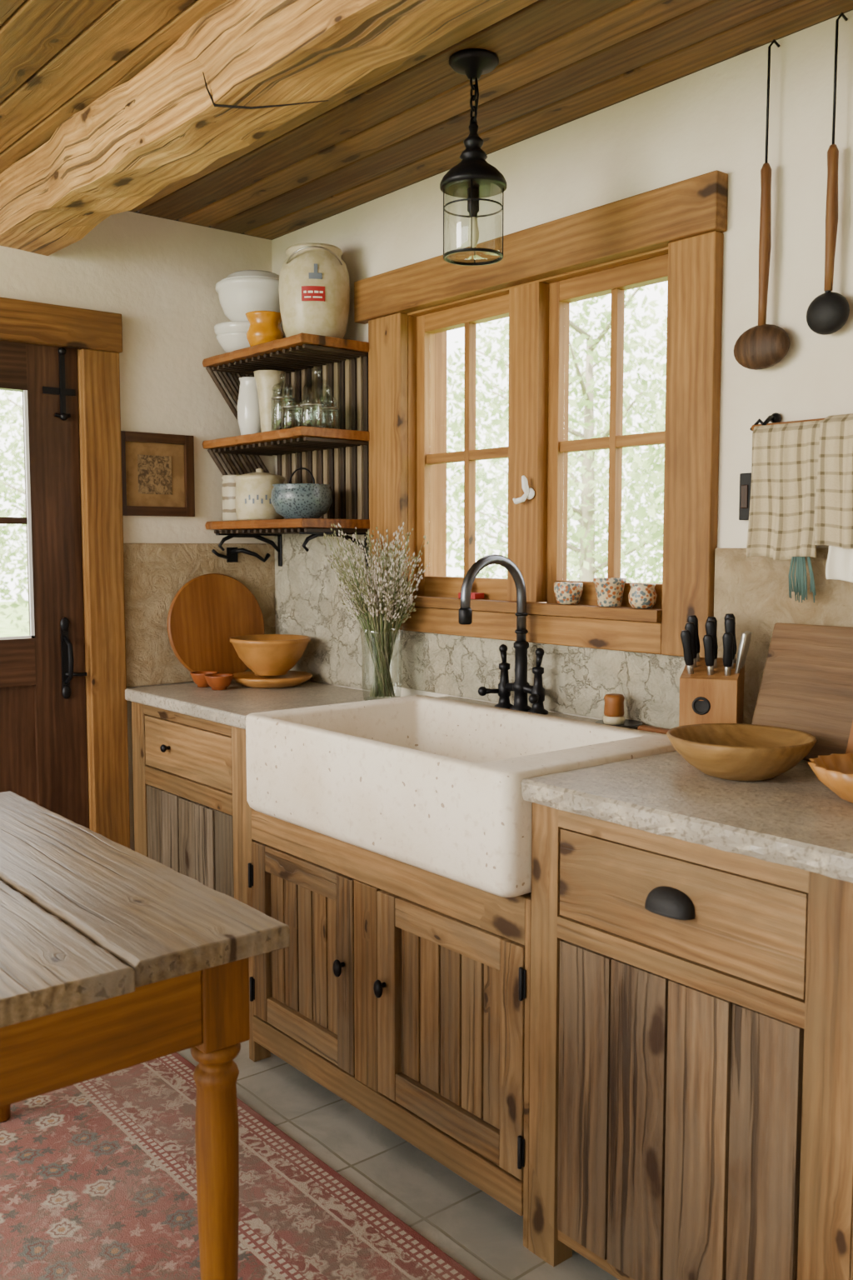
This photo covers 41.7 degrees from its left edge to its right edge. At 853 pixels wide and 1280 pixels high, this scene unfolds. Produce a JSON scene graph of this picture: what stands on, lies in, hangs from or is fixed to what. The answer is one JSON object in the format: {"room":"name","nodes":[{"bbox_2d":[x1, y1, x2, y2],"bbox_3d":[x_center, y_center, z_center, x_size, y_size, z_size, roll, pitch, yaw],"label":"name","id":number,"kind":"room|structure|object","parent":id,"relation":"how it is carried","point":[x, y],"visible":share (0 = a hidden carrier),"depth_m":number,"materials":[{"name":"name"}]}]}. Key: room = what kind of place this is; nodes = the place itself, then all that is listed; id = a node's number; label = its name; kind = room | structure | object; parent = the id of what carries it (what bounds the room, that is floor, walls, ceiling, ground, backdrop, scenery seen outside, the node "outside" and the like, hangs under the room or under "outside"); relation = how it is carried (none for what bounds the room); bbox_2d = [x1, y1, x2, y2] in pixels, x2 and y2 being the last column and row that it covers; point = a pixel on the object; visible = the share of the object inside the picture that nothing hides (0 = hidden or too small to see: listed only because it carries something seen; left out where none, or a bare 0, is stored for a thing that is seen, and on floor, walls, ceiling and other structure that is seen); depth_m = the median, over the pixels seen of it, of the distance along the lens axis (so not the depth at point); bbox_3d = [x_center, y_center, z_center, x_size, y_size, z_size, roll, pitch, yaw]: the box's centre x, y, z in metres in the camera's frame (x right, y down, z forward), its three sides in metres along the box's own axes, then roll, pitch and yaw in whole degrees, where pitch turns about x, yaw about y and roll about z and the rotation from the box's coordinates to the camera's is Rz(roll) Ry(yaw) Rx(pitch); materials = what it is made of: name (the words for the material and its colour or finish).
{"room":"kitchen","nodes":[
{"label":"kitchen","id":0,"kind":"room"},
{"bbox_2d":[0,210,274,850],"bbox_3d":[-2.406,-0.054,2.459,4.750,2.375,0.150,-4,6,-39],"label":"wall","id":1,"kind":"structure","parent":0,"point":[162,275],"depth_m":3.58,"materials":[{"name":"beige paint"}]},
{"bbox_2d":[0,340,89,829],"bbox_3d":[-1.396,0.097,3.217,0.865,1.928,0.099,-4,6,-39],"label":"door","id":2,"kind":"structure","parent":1,"relation":"in","point":[43,758],"depth_m":3.41,"materials":[{"name":"brown wood"}]},
{"bbox_2d":[0,297,130,849],"bbox_3d":[-1.443,0.043,3.241,1.158,2.052,0.186,-4,6,-39],"label":"trim","id":3,"kind":"structure","parent":1,"relation":"attached to","point":[97,336],"depth_m":3.47,"materials":[{"name":"brown wood"}]},
{"bbox_2d":[120,430,194,516],"bbox_3d":[-0.867,-0.528,3.580,0.267,0.262,0.021,-4,6,-39],"label":"picture frame","id":4,"kind":"object","parent":1,"relation":"attached to","point":[157,469],"visible":1,"depth_m":3.58,"materials":[{"name":"brown wood"}]},
{"bbox_2d":[123,543,275,687],"bbox_3d":[-0.740,-0.092,3.726,0.567,0.457,0.014,-4,6,-39],"label":"backsplash","id":5,"kind":"structure","parent":1,"relation":"attached to","point":[154,573],"depth_m":3.63,"materials":[{"name":"beige stone"}]},
{"bbox_2d":[211,547,270,562],"bbox_3d":[-0.624,-0.286,3.764,0.204,0.051,0.048,-2,5,-23],"label":"iron hook","id":6,"kind":"object","parent":5,"relation":"attached to","point":[232,556],"visible":1,"depth_m":3.76,"materials":[{"name":"black metal"}]},
{"bbox_2d":[177,1040,619,1279],"bbox_3d":[-0.806,1.322,0.745,4.900,0.080,5.000,-4,6,-39],"label":"floor","id":7,"kind":"structure","parent":0,"point":[481,1233],"depth_m":2.39,"materials":[{"name":"tile"}]},
{"bbox_2d":[131,701,247,904],"bbox_3d":[-0.482,0.629,3.438,0.553,0.851,0.840,-4,6,-39],"label":"base cabinet","id":8,"kind":"object","parent":7,"relation":"on","point":[190,772],"visible":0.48,"depth_m":3.29,"materials":[{"name":"brown wood"}]},
{"bbox_2d":[125,680,399,729],"bbox_3d":[-0.448,0.187,3.375,0.563,0.038,0.932,-4,6,-39],"label":"countertop","id":9,"kind":"structure","parent":8,"relation":"on","point":[232,706],"depth_m":3.35,"materials":[{"name":"stone"}]},
{"bbox_2d":[190,670,218,687],"bbox_3d":[-0.711,0.126,3.590,0.090,0.045,0.090,-4,6,-39],"label":"terracotta bowl","id":10,"kind":"object","parent":9,"relation":"on","point":[198,677],"visible":0.67,"depth_m":3.56,"materials":[{"name":"orange ceramic"}]},
{"bbox_2d":[167,573,264,674],"bbox_3d":[-0.692,-0.043,3.708,0.356,0.354,0.066,-4,6,-39],"label":"round cutting board","id":11,"kind":"object","parent":9,"relation":"on","point":[208,610],"visible":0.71,"depth_m":3.69,"materials":[{"name":"brown wood"}]},
{"bbox_2d":[204,673,234,689],"bbox_3d":[-0.651,0.133,3.517,0.092,0.045,0.092,-4,6,-39],"label":"terracotta bowl","id":12,"kind":"object","parent":9,"relation":"on","point":[216,681],"visible":1,"depth_m":3.49,"materials":[{"name":"orange ceramic"}]},
{"bbox_2d":[230,634,310,675],"bbox_3d":[-0.504,0.051,3.623,0.260,0.120,0.260,-4,6,-39],"label":"bowl","id":13,"kind":"object","parent":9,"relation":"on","point":[264,654],"visible":1,"depth_m":3.54,"materials":[{"name":"brown wood"}]},
{"bbox_2d":[232,670,312,688],"bbox_3d":[-0.502,0.129,3.627,0.264,0.034,0.264,-4,6,-39],"label":"plate","id":14,"kind":"object","parent":9,"relation":"on","point":[293,678],"depth_m":3.55,"materials":[{"name":"brown wood"}]},
{"bbox_2d":[323,522,429,697],"bbox_3d":[-0.173,-0.078,3.208,0.242,0.516,0.332,-4,6,-39],"label":"flower vase","id":15,"kind":"object","parent":9,"relation":"on","point":[378,599],"visible":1,"depth_m":3.21,"materials":[{"name":"clear glass"}]},
{"bbox_2d":[0,1052,480,1279],"bbox_3d":[-0.846,1.183,1.871,1.680,0.008,2.400,-4,6,-39],"label":"area rug","id":16,"kind":"object","parent":7,"relation":"on","point":[98,1175],"visible":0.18,"depth_m":2.29,"materials":[{"name":"red fabric"}]},
{"bbox_2d":[0,790,289,1279],"bbox_3d":[-0.903,0.793,1.965,0.810,0.752,1.232,-4,6,-39],"label":"dining table","id":17,"kind":"object","parent":16,"relation":"on","point":[113,957],"visible":1,"depth_m":1.72,"materials":[{"name":"orange wood"}]},
{"bbox_2d":[245,801,531,1248],"bbox_3d":[0.085,0.775,2.694,0.636,0.684,1.036,-4,6,-39],"label":"base cabinet","id":18,"kind":"object","parent":7,"relation":"on","point":[402,990],"visible":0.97,"depth_m":2.42,"materials":[{"name":"brown wood"}]},
{"bbox_2d":[528,802,852,1279],"bbox_3d":[0.624,0.736,2.036,0.634,0.872,0.652,-4,6,-39],"label":"base cabinet","id":19,"kind":"object","parent":7,"relation":"on","point":[692,1017],"visible":0.91,"depth_m":1.82,"materials":[{"name":"brown wood"}]},
{"bbox_2d":[520,750,852,882],"bbox_3d":[1.057,0.323,1.486,0.650,0.042,1.998,-4,6,-39],"label":"countertop","id":20,"kind":"structure","parent":19,"relation":"on","point":[792,817],"depth_m":1.85,"materials":[{"name":"stone"}]},
{"bbox_2d":[245,695,676,897],"bbox_3d":[0.067,0.318,2.585,0.574,0.242,0.950,-4,6,-39],"label":"farmhouse sink","id":21,"kind":"object","parent":20,"relation":"in","point":[432,784],"visible":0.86,"depth_m":2.41,"materials":[{"name":"white ceramic"}]},
{"bbox_2d":[679,613,751,726],"bbox_3d":[0.607,0.086,2.353,0.134,0.283,0.118,2,5,22],"label":"knife block","id":22,"kind":"object","parent":20,"relation":"on","point":[712,687],"visible":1,"depth_m":2.31,"materials":[{"name":"brown wood"}]},
{"bbox_2d":[666,723,816,780],"bbox_3d":[0.581,0.213,2.079,0.268,0.076,0.268,-4,6,-39],"label":"wooden bowl","id":23,"kind":"object","parent":20,"relation":"on","point":[736,752],"visible":1,"depth_m":2.02,"materials":[{"name":"brown wood"}]},
{"bbox_2d":[751,622,852,760],"bbox_3d":[0.787,0.105,2.184,0.110,0.259,0.305,-4,6,-39],"label":"cutting board","id":24,"kind":"object","parent":20,"relation":"on","point":[807,685],"visible":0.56,"depth_m":2.21,"materials":[{"name":"brown wood"}]},
{"bbox_2d":[808,753,852,803],"bbox_3d":[0.752,0.238,1.865,0.226,0.061,0.226,-4,6,-39],"label":"bowl","id":25,"kind":"object","parent":20,"relation":"on","point":[835,771],"visible":1,"depth_m":1.85,"materials":[{"name":"wood"}]},
{"bbox_2d":[845,721,852,754],"bbox_3d":[0.875,0.152,1.979,0.090,0.204,0.250,-4,6,-39],"label":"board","id":26,"kind":"object","parent":20,"relation":"on","point":[850,746],"visible":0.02,"depth_m":2.06,"materials":[{"name":"brown wood"}]},
{"bbox_2d":[850,1214,852,1279],"bbox_3d":[1.053,0.780,1.518,0.634,0.872,0.693,-4,6,-39],"label":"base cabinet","id":27,"kind":"object","parent":7,"relation":"on","point":[852,1264],"visible":1,"depth_m":1.61,"materials":[{"name":"brown wood"}]},
{"bbox_2d":[0,0,852,239],"bbox_3d":[-0.806,-1.134,0.539,4.897,0.097,4.997,-4,6,-39],"label":"ceiling","id":28,"kind":"structure","parent":0,"point":[405,122],"depth_m":2.50,"materials":[{"name":"brown wood"}]},
{"bbox_2d":[0,0,507,255],"bbox_3d":[0.298,-1.073,1.456,0.199,0.193,4.699,-4,6,-39],"label":"ceiling beam","id":29,"kind":"structure","parent":28,"relation":"attached to","point":[245,69],"depth_m":2.28,"materials":[{"name":"brown wood"}]},
{"bbox_2d":[440,48,506,265],"bbox_3d":[0.101,-1.033,2.409,0.144,0.415,0.144,-4,6,-39],"label":"pendant lantern","id":30,"kind":"object","parent":28,"relation":"hanging from","point":[472,179],"visible":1,"depth_m":2.39,"materials":[{"name":"black metal"}]},
{"bbox_2d":[734,39,790,369],"bbox_3d":[0.699,-0.894,2.309,0.057,0.663,0.132,-4,6,-39],"label":"ladle","id":31,"kind":"object","parent":28,"relation":"hanging from","point":[762,346],"visible":1,"depth_m":2.30,"materials":[{"name":"brown wood"}]},
{"bbox_2d":[806,12,849,334],"bbox_3d":[0.794,-0.909,2.192,0.057,0.613,0.090,-4,6,-39],"label":"ladle","id":32,"kind":"object","parent":28,"relation":"hanging from","point":[829,312],"visible":1,"depth_m":2.18,"materials":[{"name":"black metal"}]},
{"bbox_2d":[271,10,852,725],"bbox_3d":[1.027,-0.027,2.148,0.150,2.375,5.000,-4,6,-39],"label":"wall","id":33,"kind":"structure","parent":0,"point":[712,118],"depth_m":2.41,"materials":[{"name":"beige paint"}]},
{"bbox_2d":[202,332,369,568],"bbox_3d":[-0.444,-0.569,3.552,0.276,0.680,0.595,-4,6,-39],"label":"wall shelf","id":34,"kind":"object","parent":33,"relation":"attached to","point":[326,371],"visible":0.88,"depth_m":3.51,"materials":[{"name":"brown wood"}]},
{"bbox_2d":[221,475,239,520],"bbox_3d":[-0.626,-0.467,3.689,0.092,0.151,0.092,-4,6,-39],"label":"canister","id":35,"kind":"object","parent":34,"relation":"on","point":[228,484],"visible":0.48,"depth_m":3.65,"materials":[{"name":"beige ceramic"}]},
{"bbox_2d":[214,320,249,352],"bbox_3d":[-0.586,-0.966,3.638,0.204,0.095,0.204,-4,6,-39],"label":"bowls","id":36,"kind":"object","parent":34,"relation":"on","point":[232,336],"visible":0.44,"depth_m":3.56,"materials":[{"name":"white ceramic"}]},
{"bbox_2d":[215,270,280,321],"bbox_3d":[-0.550,-1.096,3.615,0.256,0.165,0.256,-4,6,-39],"label":"bowl","id":37,"kind":"object","parent":36,"relation":"on","point":[241,292],"visible":0.64,"depth_m":3.52,"materials":[{"name":"white ceramic"}]},
{"bbox_2d":[237,376,261,434],"bbox_3d":[-0.561,-0.744,3.602,0.094,0.188,0.094,-4,6,-39],"label":"vase","id":38,"kind":"object","parent":34,"relation":"on","point":[248,412],"visible":0.57,"depth_m":3.56,"materials":[{"name":"white ceramic"}]},
{"bbox_2d":[234,468,284,520],"bbox_3d":[-0.531,-0.464,3.573,0.160,0.164,0.160,-4,6,-39],"label":"crock","id":39,"kind":"object","parent":34,"relation":"on","point":[253,490],"visible":0.91,"depth_m":3.51,"materials":[{"name":"white ceramic"}]},
{"bbox_2d":[245,310,284,346],"bbox_3d":[-0.503,-0.960,3.490,0.120,0.106,0.120,-4,6,-39],"label":"pot","id":40,"kind":"object","parent":34,"relation":"on","point":[264,327],"visible":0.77,"depth_m":3.44,"materials":[{"name":"ceramic"}]},
{"bbox_2d":[253,370,285,432],"bbox_3d":[-0.491,-0.741,3.518,0.100,0.195,0.100,-4,6,-39],"label":"pitcher","id":41,"kind":"object","parent":34,"relation":"on","point":[269,383],"visible":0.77,"depth_m":3.49,"materials":[{"name":"white ceramic"}]},
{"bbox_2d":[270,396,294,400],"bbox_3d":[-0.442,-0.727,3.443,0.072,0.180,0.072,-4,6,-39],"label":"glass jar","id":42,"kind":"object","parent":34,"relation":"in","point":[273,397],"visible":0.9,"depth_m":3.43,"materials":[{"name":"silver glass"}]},
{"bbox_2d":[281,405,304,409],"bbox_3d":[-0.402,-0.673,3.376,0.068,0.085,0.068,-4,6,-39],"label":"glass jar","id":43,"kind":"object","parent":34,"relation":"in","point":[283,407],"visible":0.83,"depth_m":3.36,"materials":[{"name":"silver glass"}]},
{"bbox_2d":[270,467,332,519],"bbox_3d":[-0.382,-0.448,3.425,0.188,0.158,0.188,-4,6,-39],"label":"patterned bowl","id":44,"kind":"object","parent":34,"relation":"on","point":[289,500],"visible":0.98,"depth_m":3.36,"materials":[{"name":"blue ceramic"}]},
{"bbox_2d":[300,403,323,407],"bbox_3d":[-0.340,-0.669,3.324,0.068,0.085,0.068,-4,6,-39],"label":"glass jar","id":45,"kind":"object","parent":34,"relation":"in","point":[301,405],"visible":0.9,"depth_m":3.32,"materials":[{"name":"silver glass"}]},
{"bbox_2d":[279,242,350,338],"bbox_3d":[-0.336,-1.042,3.389,0.216,0.288,0.226,-4,6,-39],"label":"stoneware crock","id":46,"kind":"object","parent":34,"relation":"on","point":[314,279],"visible":0.91,"depth_m":3.31,"materials":[{"name":"beige ceramic"}]},
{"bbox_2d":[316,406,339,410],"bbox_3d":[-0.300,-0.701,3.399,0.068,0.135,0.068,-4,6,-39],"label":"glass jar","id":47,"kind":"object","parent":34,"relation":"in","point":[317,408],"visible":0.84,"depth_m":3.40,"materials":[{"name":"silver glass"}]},
{"bbox_2d":[274,529,685,729],"bbox_3d":[0.059,-0.073,3.192,0.013,0.509,1.826,-4,6,-39],"label":"backsplash","id":48,"kind":"structure","parent":33,"relation":"attached to","point":[309,596],"depth_m":3.20,"materials":[{"name":"grey stone"}]},
{"bbox_2d":[400,246,668,622],"bbox_3d":[0.294,-0.497,2.964,0.195,0.901,1.024,-4,6,-39],"label":"window","id":49,"kind":"structure","parent":33,"relation":"in","point":[538,448],"depth_m":2.92,"materials":[{"name":"brown wood"}]},
{"bbox_2d":[458,584,484,599],"bbox_3d":[0.123,-0.141,3.116,0.035,0.051,0.074,-4,6,-39],"label":"trinkets","id":50,"kind":"object","parent":49,"relation":"on","point":[473,595],"visible":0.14,"depth_m":3.09,"materials":[{"name":"red"}]},
{"bbox_2d":[554,582,583,604],"bbox_3d":[0.357,-0.118,2.821,0.072,0.054,0.072,-4,6,-39],"label":"pot","id":51,"kind":"object","parent":49,"relation":"on","point":[565,592],"visible":1,"depth_m":2.79,"materials":[{"name":"ceramic"}]},
{"bbox_2d":[593,577,626,606],"bbox_3d":[0.444,-0.116,2.718,0.080,0.068,0.080,-4,6,-39],"label":"pot","id":52,"kind":"object","parent":49,"relation":"on","point":[609,591],"visible":1,"depth_m":2.69,"materials":[{"name":"ceramic"}]},
{"bbox_2d":[628,584,657,608],"bbox_3d":[0.509,-0.103,2.640,0.066,0.056,0.066,-4,6,-39],"label":"jar","id":53,"kind":"object","parent":49,"relation":"on","point":[641,596],"visible":1,"depth_m":2.62,"materials":[{"name":"ceramic"}]},
{"bbox_2d":[439,695,638,729],"bbox_3d":[0.329,0.213,2.795,0.103,0.043,0.952,-4,6,-39],"label":"countertop","id":54,"kind":"structure","parent":33,"relation":"attached to","point":[550,713],"depth_m":2.86,"materials":[{"name":"stone"}]},
{"bbox_2d":[458,554,548,714],"bbox_3d":[0.174,-0.014,2.819,0.237,0.403,0.214,-4,6,-39],"label":"bridge faucet","id":55,"kind":"object","parent":54,"relation":"on","point":[521,687],"visible":1,"depth_m":2.86,"materials":[{"name":"black metal"}]},
{"bbox_2d":[595,719,642,728],"bbox_3d":[0.452,0.199,2.634,0.110,0.011,0.110,-4,6,-39],"label":"soap dish","id":56,"kind":"object","parent":54,"relation":"on","point":[628,723],"visible":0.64,"depth_m":2.63,"materials":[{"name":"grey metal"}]},
{"bbox_2d":[603,693,624,724],"bbox_3d":[0.443,0.163,2.643,0.052,0.068,0.052,-4,6,-39],"label":"brush","id":57,"kind":"object","parent":56,"relation":"on","point":[614,712],"visible":1,"depth_m":2.62,"materials":[{"name":"brown wood"}]},
{"bbox_2d":[637,725,669,734],"bbox_3d":[0.538,0.207,2.530,0.025,0.012,0.140,-4,6,-39],"label":"wooden spatula","id":58,"kind":"object","parent":54,"relation":"on","point":[644,727],"visible":0.44,"depth_m":2.54,"materials":[{"name":"brown wood"}]},
{"bbox_2d":[354,170,728,657],"bbox_3d":[0.214,-0.522,2.944,0.042,1.047,1.318,-4,6,-39],"label":"trim","id":59,"kind":"structure","parent":33,"relation":"attached to","point":[688,217],"depth_m":2.59,"materials":[{"name":"brown wood"}]},
{"bbox_2d":[739,472,751,519],"bbox_3d":[0.686,-0.307,2.402,0.021,0.100,0.030,-4,6,-39],"label":"light switch","id":60,"kind":"object","parent":33,"relation":"attached to","point":[745,478],"visible":0.81,"depth_m":2.40,"materials":[{"name":"black metal"}]},
{"bbox_2d":[714,548,852,724],"bbox_3d":[1.517,0.095,1.431,0.013,0.419,2.758,-4,6,-39],"label":"backsplash","id":61,"kind":"structure","parent":33,"relation":"attached to","point":[755,589],"depth_m":2.39,"materials":[{"name":"beige stone"}]},
{"bbox_2d":[750,412,825,430],"bbox_3d":[0.948,-0.416,2.051,0.057,0.068,0.803,-4,6,-39],"label":"towel bar","id":62,"kind":"object","parent":33,"relation":"attached to","point":[776,417],"visible":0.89,"depth_m":2.32,"materials":[{"name":"black metal"}]},
{"bbox_2d":[746,420,822,559],"bbox_3d":[0.724,-0.300,2.274,0.028,0.276,0.161,-4,6,-39],"label":"dish towel","id":63,"kind":"object","parent":62,"relation":"hanging from","point":[785,460],"visible":0.98,"depth_m":2.27,"materials":[{"name":"fabric"}]},
{"bbox_2d":[788,556,816,602],"bbox_3d":[0.757,-0.121,2.258,0.010,0.093,0.061,-4,6,-39],"label":"tassel","id":64,"kind":"object","parent":63,"relation":"attached to","point":[801,569],"visible":1,"depth_m":2.26,"materials":[{"name":"teal fabric"}]},
{"bbox_2d":[815,413,852,549],"bbox_3d":[0.829,-0.303,2.129,0.037,0.260,0.179,-4,6,-39],"label":"dish towel","id":65,"kind":"object","parent":62,"relation":"hanging from","point":[834,495],"visible":1,"depth_m":2.17,"materials":[{"name":"fabric"}]},
{"bbox_2d":[825,545,852,582],"bbox_3d":[0.856,-0.151,2.161,0.028,0.088,0.175,-4,6,-39],"label":"cloth","id":66,"kind":"object","parent":65,"relation":"hanging from","point":[839,566],"visible":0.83,"depth_m":2.21,"materials":[{"name":"beige fabric"}]},
{"label":"outside","id":67,"kind":"structure","parent":0,"visible":0},
{"bbox_2d":[0,580,662,636],"bbox_3d":[5.553,0.370,15.484,56.000,0.050,50.000,-4,6,-39],"label":"lawn","id":68,"kind":"structure","parent":67,"point":[7,629],"depth_m":24.46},
{"bbox_2d":[0,524,11,597],"bbox_3d":[-5.766,-0.741,11.476,2.784,2.830,2.837,-4,6,-39],"label":"tree","id":69,"kind":"object","parent":68,"relation":"on","point":[2,546],"visible":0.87,"depth_m":11.78,"materials":[{"name":"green plant"}]},
{"bbox_2d":[0,390,27,587],"bbox_3d":[-6.715,-1.791,13.637,4.392,4.562,4.423,-4,6,-39],"label":"tree","id":70,"kind":"object","parent":68,"relation":"on","point":[11,478],"visible":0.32,"depth_m":14.02,"materials":[{"name":"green plant"}]},
{"bbox_2d":[0,390,29,633],"bbox_3d":[-4.136,-1.405,13.553,3.421,3.807,3.404,-4,6,-39],"label":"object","id":71,"kind":"object","parent":68,"relation":"on","point":[20,599],"visible":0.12,"depth_m":13.09,"materials":[{"name":"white plant"}]},
{"bbox_2d":[446,385,462,554],"bbox_3d":[-1.794,-2.304,16.318,4.919,5.136,5.022,-4,6,-39],"label":"tree","id":72,"kind":"object","parent":68,"relation":"on","point":[451,520],"visible":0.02,"depth_m":15.90,"materials":[{"name":"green plant"}]},
{"bbox_2d":[446,297,665,582],"bbox_3d":[1.612,-1.928,14.110,3.560,4.756,3.600,-5,7,-44],"label":"tree","id":73,"kind":"object","parent":68,"relation":"on","point":[492,357],"visible":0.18,"depth_m":13.83,"materials":[{"name":"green plant"}]},
{"bbox_2d":[446,280,667,583],"bbox_3d":[1.575,-1.482,11.022,3.248,4.384,3.251,-4,6,-39],"label":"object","id":74,"kind":"object","parent":68,"relation":"on","point":[586,516],"visible":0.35,"depth_m":10.77,"materials":[{"name":"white plant"}]},
{"bbox_2d":[621,350,666,583],"bbox_3d":[2.841,-0.881,8.591,2.852,3.594,2.804,-4,6,-39],"label":"tree","id":75,"kind":"object","parent":68,"relation":"on","point":[642,513],"visible":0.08,"depth_m":8.62,"materials":[{"name":"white plant"}]},
{"bbox_2d":[634,305,667,525],"bbox_3d":[4.652,-2.302,13.209,4.422,5.652,4.376,-4,6,-39],"label":"tree","id":76,"kind":"object","parent":68,"relation":"on","point":[663,324],"visible":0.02,"depth_m":13.63,"materials":[{"name":"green plant"}]}
]}

